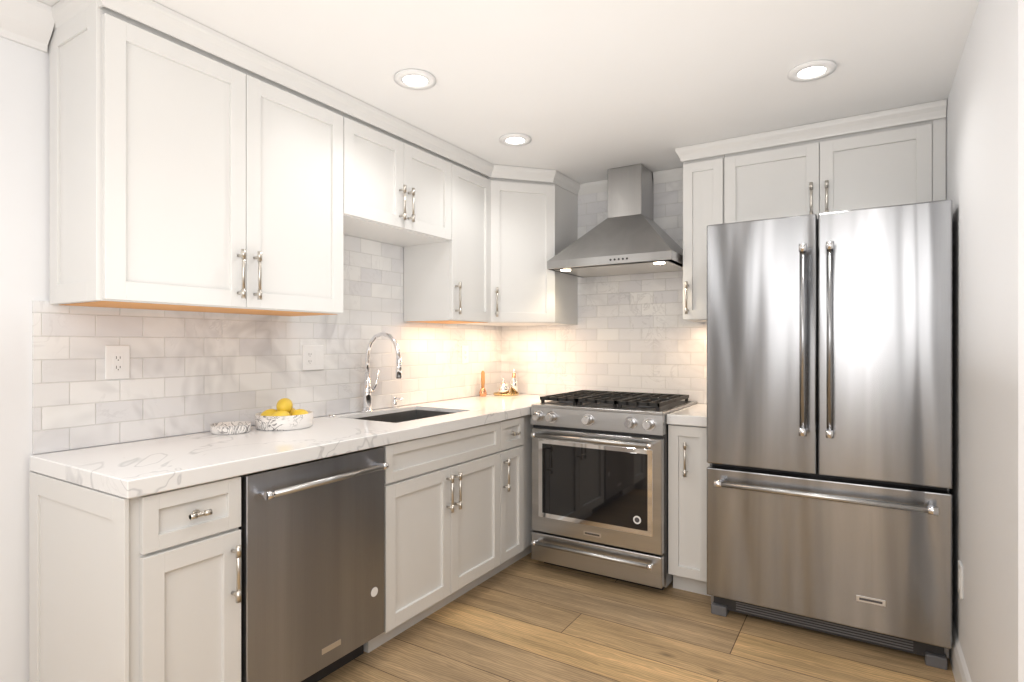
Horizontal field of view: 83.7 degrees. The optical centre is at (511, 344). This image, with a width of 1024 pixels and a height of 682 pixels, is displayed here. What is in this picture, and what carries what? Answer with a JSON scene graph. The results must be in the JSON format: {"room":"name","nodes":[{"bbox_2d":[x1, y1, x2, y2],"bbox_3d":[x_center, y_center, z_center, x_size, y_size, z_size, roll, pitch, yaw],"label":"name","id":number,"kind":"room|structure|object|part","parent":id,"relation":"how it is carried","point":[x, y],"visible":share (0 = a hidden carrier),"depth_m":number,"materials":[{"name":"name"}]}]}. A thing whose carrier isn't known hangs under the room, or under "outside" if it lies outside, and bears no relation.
{"room":"kitchen","nodes":[
{"label":"kitchen","id":0,"kind":"room"},
{"bbox_2d":[0,37,488,681],"bbox_3d":[-1.408,0.100,2.243,0.200,2.340,5.100,0,0,32],"label":"wall","id":1,"kind":"structure","parent":0,"point":[24,175],"depth_m":1.81,"materials":[{"name":"paint"}]},
{"bbox_2d":[0,0,54,52],"bbox_3d":[-2.008,-1.010,1.008,0.085,0.118,1.970,0,0,32],"label":"crown molding","id":2,"kind":"structure","parent":1,"relation":"attached to","point":[29,23],"depth_m":1.79,"materials":[{"name":"paint"}]},
{"bbox_2d":[32,234,500,453],"bbox_3d":[-0.807,-0.118,3.008,0.010,0.943,2.764,0,0,32],"label":"backsplash","id":3,"kind":"structure","parent":1,"relation":"attached to","point":[193,372],"depth_m":2.42,"materials":[{"name":"tile"}]},
{"bbox_2d":[105,345,129,379],"bbox_3d":[-1.402,0.065,2.033,0.010,0.120,0.078,0,0,32],"label":"outlet","id":4,"kind":"object","parent":3,"relation":"attached to","point":[117,361],"visible":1,"depth_m":2.03,"materials":[{"name":"white plastic"}]},
{"bbox_2d":[302,345,323,370],"bbox_3d":[-0.956,0.065,2.751,0.010,0.120,0.122,0,0,32],"label":"outlet","id":5,"kind":"object","parent":3,"relation":"attached to","point":[312,357],"visible":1,"depth_m":2.74,"materials":[{"name":"white plastic"}]},
{"bbox_2d":[461,346,467,363],"bbox_3d":[-0.311,0.070,3.786,0.010,0.120,0.074,0,0,32],"label":"outlet","id":6,"kind":"object","parent":3,"relation":"attached to","point":[464,354],"visible":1,"depth_m":3.77,"materials":[{"name":"white plastic"}]},
{"bbox_2d":[357,407,416,418],"bbox_3d":[-0.706,0.483,3.031,0.012,0.215,0.605,0,0,32],"label":"sink","id":7,"kind":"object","parent":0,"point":[414,408],"depth_m":3.07,"materials":[{"name":"metal"}]},
{"bbox_2d":[425,411,456,414],"bbox_3d":[-0.379,0.483,3.176,0.390,0.215,0.012,0,0,32],"label":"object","id":8,"kind":"structure","parent":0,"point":[426,412],"depth_m":3.18,"materials":[{"name":"silver metal"}]},
{"bbox_2d":[37,0,978,183],"bbox_3d":[0.290,-1.120,1.186,4.200,0.100,5.100,0,0,32],"label":"ceiling","id":9,"kind":"structure","parent":0,"point":[583,91],"depth_m":2.17,"materials":[{"name":"paint"}]},
{"bbox_2d":[49,0,348,315],"bbox_3d":[-1.118,-0.599,2.165,0.350,0.938,0.924,0,0,32],"label":"upper cabinet","id":10,"kind":"object","parent":9,"relation":"hanging from","point":[195,166],"depth_m":1.91,"materials":[{"name":"paint"}]},
{"bbox_3d":[0.288,-1.033,2.333,2.560,0.070,2.731,0,0,32],"label":"crown","id":11,"kind":"part","parent":10,"relation":"part of","materials":[{"name":"paint"}]},
{"bbox_2d":[349,96,452,247],"bbox_3d":[-0.674,-0.814,2.877,0.350,0.508,0.754,0,0,32],"label":"upper cabinet","id":12,"kind":"object","parent":9,"relation":"hanging from","point":[401,174],"depth_m":2.76,"materials":[{"name":"paint"}]},
{"bbox_2d":[394,69,435,89],"bbox_3d":[-0.390,-1.063,2.301,0.170,0.010,0.170,0,0,32],"label":"recessed light","id":13,"kind":"object","parent":9,"relation":"in","point":[414,79],"visible":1,"depth_m":2.30,"materials":[{"name":"white plastic"}]},
{"bbox_2d":[404,145,492,323],"bbox_3d":[-0.345,-0.599,3.371,0.388,0.938,0.433,0,0,32],"label":"upper cabinet","id":14,"kind":"object","parent":9,"relation":"hanging from","point":[444,283],"depth_m":3.24,"materials":[{"name":"paint"}]},
{"bbox_2d":[499,133,530,145],"bbox_3d":[0.017,-1.063,2.979,0.170,0.010,0.170,0,0,32],"label":"recessed light","id":15,"kind":"object","parent":9,"relation":"in","point":[514,139],"visible":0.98,"depth_m":2.97,"materials":[{"name":"white plastic"}]},
{"bbox_2d":[466,164,580,325],"bbox_3d":[0.001,-0.599,3.705,0.622,0.938,0.706,0,0,32],"label":"upper cabinet","id":16,"kind":"object","parent":9,"relation":"hanging from","point":[512,185],"depth_m":3.49,"materials":[{"name":"paint"}]},
{"bbox_2d":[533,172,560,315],"bbox_3d":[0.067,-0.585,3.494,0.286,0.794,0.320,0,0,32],"label":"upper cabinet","id":17,"kind":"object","parent":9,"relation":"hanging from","point":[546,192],"depth_m":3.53,"materials":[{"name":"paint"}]},
{"bbox_2d":[677,139,724,321],"bbox_3d":[1.115,-0.599,3.220,0.215,0.938,0.351,0,0,32],"label":"upper cabinet","id":18,"kind":"object","parent":9,"relation":"hanging from","point":[702,173],"depth_m":3.09,"materials":[{"name":"paint"}]},
{"bbox_3d":[1.018,-0.558,3.063,0.209,0.848,0.060,0,0,32],"label":"door","id":19,"kind":"part","parent":18,"relation":"part of","materials":[{"name":"paint"}]},
{"bbox_2d":[788,60,836,81],"bbox_3d":[1.169,-1.063,2.229,0.170,0.010,0.170,0,0,32],"label":"recessed light","id":20,"kind":"object","parent":9,"relation":"in","point":[811,70],"visible":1,"depth_m":2.22,"materials":[{"name":"white plastic"}]},
{"bbox_2d":[725,99,946,222],"bbox_3d":[1.606,-0.824,2.914,0.937,0.488,0.351,0,0,32],"label":"upper cabinet","id":21,"kind":"object","parent":9,"relation":"hanging from","point":[897,156],"depth_m":2.73,"materials":[{"name":"paint"}]},
{"bbox_3d":[1.488,-0.783,2.770,0.884,0.398,0.060,0,0,32],"label":"door","id":22,"kind":"part","parent":21,"relation":"part of","materials":[{"name":"paint"}]},
{"bbox_2d":[318,552,954,681],"bbox_3d":[0.290,1.320,1.186,4.200,0.100,5.100,0,0,32],"label":"floor","id":23,"kind":"structure","parent":0,"point":[527,618],"depth_m":2.42,"materials":[{"name":"brown wood"}]},
{"bbox_2d":[29,471,240,681],"bbox_3d":[-1.184,0.838,1.803,0.620,0.865,0.318,0,0,32],"label":"base cabinet","id":24,"kind":"object","parent":23,"relation":"on","point":[134,561],"depth_m":1.64,"materials":[{"name":"paint"}]},
{"bbox_2d":[29,395,550,502],"bbox_3d":[-0.538,0.379,2.827,0.635,0.049,2.764,0,0,32],"label":"countertop","id":25,"kind":"structure","parent":24,"relation":"on","point":[138,469],"depth_m":1.94,"materials":[{"name":"white stone"}]},
{"bbox_2d":[210,421,250,434],"bbox_3d":[-1.131,0.337,2.300,0.148,0.034,0.148,0,0,32],"label":"dish","id":26,"kind":"object","parent":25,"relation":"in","point":[230,428],"visible":1,"depth_m":2.25,"materials":[{"name":"stone"}]},
{"bbox_2d":[255,398,312,430],"bbox_3d":[-0.971,0.292,2.442,0.232,0.124,0.232,0,0,32],"label":"lemon bowl","id":27,"kind":"object","parent":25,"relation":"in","point":[285,415],"visible":1,"depth_m":2.37,"materials":[{"name":"stone"}]},
{"bbox_2d":[327,331,403,416],"bbox_3d":[-0.688,0.144,2.937,0.246,0.421,0.478,0,0,32],"label":"faucet","id":28,"kind":"object","parent":25,"relation":"on","point":[366,411],"depth_m":2.98,"materials":[{"name":"silver metal"}]},
{"bbox_2d":[479,371,486,395],"bbox_3d":[-0.198,0.268,3.893,0.052,0.173,0.052,0,0,32],"label":"mill","id":29,"kind":"object","parent":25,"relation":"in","point":[482,392],"visible":1,"depth_m":3.88,"materials":[{"name":"brown wood"}]},
{"bbox_2d":[493,369,518,395],"bbox_3d":[-0.040,0.265,3.994,0.182,0.178,0.182,0,0,32],"label":"tray","id":30,"kind":"object","parent":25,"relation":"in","point":[503,388],"visible":1,"depth_m":3.96,"materials":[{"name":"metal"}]},
{"bbox_2d":[238,446,388,681],"bbox_3d":[-0.888,0.840,2.171,0.638,0.861,0.603,0,0,32],"label":"dishwasher","id":31,"kind":"object","parent":23,"relation":"on","point":[312,571],"visible":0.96,"depth_m":1.99,"materials":[{"name":"grey metal"}]},
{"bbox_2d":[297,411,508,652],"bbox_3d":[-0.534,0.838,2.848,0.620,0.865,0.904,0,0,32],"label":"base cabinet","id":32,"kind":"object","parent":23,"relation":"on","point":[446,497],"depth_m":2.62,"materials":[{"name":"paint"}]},
{"bbox_2d":[509,415,528,565],"bbox_3d":[-0.265,0.838,3.279,0.620,0.865,0.334,0,0,32],"label":"base cabinet","id":33,"kind":"object","parent":23,"relation":"on","point":[518,428],"depth_m":3.19,"materials":[{"name":"paint"}]},
{"bbox_2d":[529,415,533,552],"bbox_3d":[-0.019,0.838,3.675,0.620,0.865,0.774,0,0,32],"label":"base cabinet","id":34,"kind":"object","parent":23,"relation":"on","point":[530,425],"depth_m":3.33,"materials":[{"name":"paint"}]},
{"bbox_2d":[530,390,696,589],"bbox_3d":[0.591,0.785,3.307,0.758,0.969,0.749,0,0,32],"label":"range","id":35,"kind":"object","parent":23,"relation":"on","point":[599,483],"visible":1,"depth_m":3.02,"materials":[{"name":"silver metal"}]},
{"bbox_2d":[667,407,710,595],"bbox_3d":[1.043,0.838,3.106,0.212,0.865,0.619,0,0,32],"label":"base cabinet","id":36,"kind":"object","parent":23,"relation":"on","point":[687,433],"depth_m":2.86,"materials":[{"name":"paint"}]},
{"bbox_2d":[707,199,951,669],"bbox_3d":[1.471,0.351,2.709,0.915,1.837,0.806,0,0,32],"label":"fridge","id":37,"kind":"object","parent":23,"relation":"on","point":[829,418],"visible":1,"depth_m":2.39,"materials":[{"name":"silver metal"}]},
{"bbox_2d":[946,0,1023,681],"bbox_3d":[1.706,0.100,2.030,0.160,2.340,1.770,0,0,32],"label":"wall","id":38,"kind":"structure","parent":0,"point":[985,149],"depth_m":1.65,"materials":[{"name":"paint"}]},
{"bbox_2d":[949,619,971,681],"bbox_3d":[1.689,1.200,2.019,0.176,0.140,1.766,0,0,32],"label":"baseboard","id":39,"kind":"structure","parent":38,"relation":"attached to","point":[959,666],"depth_m":2.12,"materials":[{"name":"paint"}]},
{"bbox_2d":[958,560,962,598],"bbox_3d":[1.657,0.870,2.114,0.010,0.120,0.074,0,0,32],"label":"outlet","id":40,"kind":"object","parent":38,"relation":"attached to","point":[960,578],"visible":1,"depth_m":2.09,"materials":[{"name":"white plastic"}]},
{"bbox_3d":[1.670,0.100,3.213,4.000,2.340,0.200,0,0,32],"label":"wall","id":41,"kind":"structure","parent":0,"visible":0},
{"bbox_2d":[501,179,706,402],"bbox_3d":[0.625,-0.358,3.739,1.650,1.422,0.010,0,0,32],"label":"backsplash","id":42,"kind":"structure","parent":41,"relation":"attached to","point":[633,333],"depth_m":3.69,"materials":[{"name":"tile"}]},
{"bbox_2d":[547,164,682,277],"bbox_3d":[0.656,-0.753,3.417,0.748,0.629,0.501,0,0,32],"label":"range hood","id":43,"kind":"object","parent":41,"relation":"attached to","point":[628,235],"visible":0.98,"depth_m":3.37,"materials":[{"name":"metal"}]}
]}

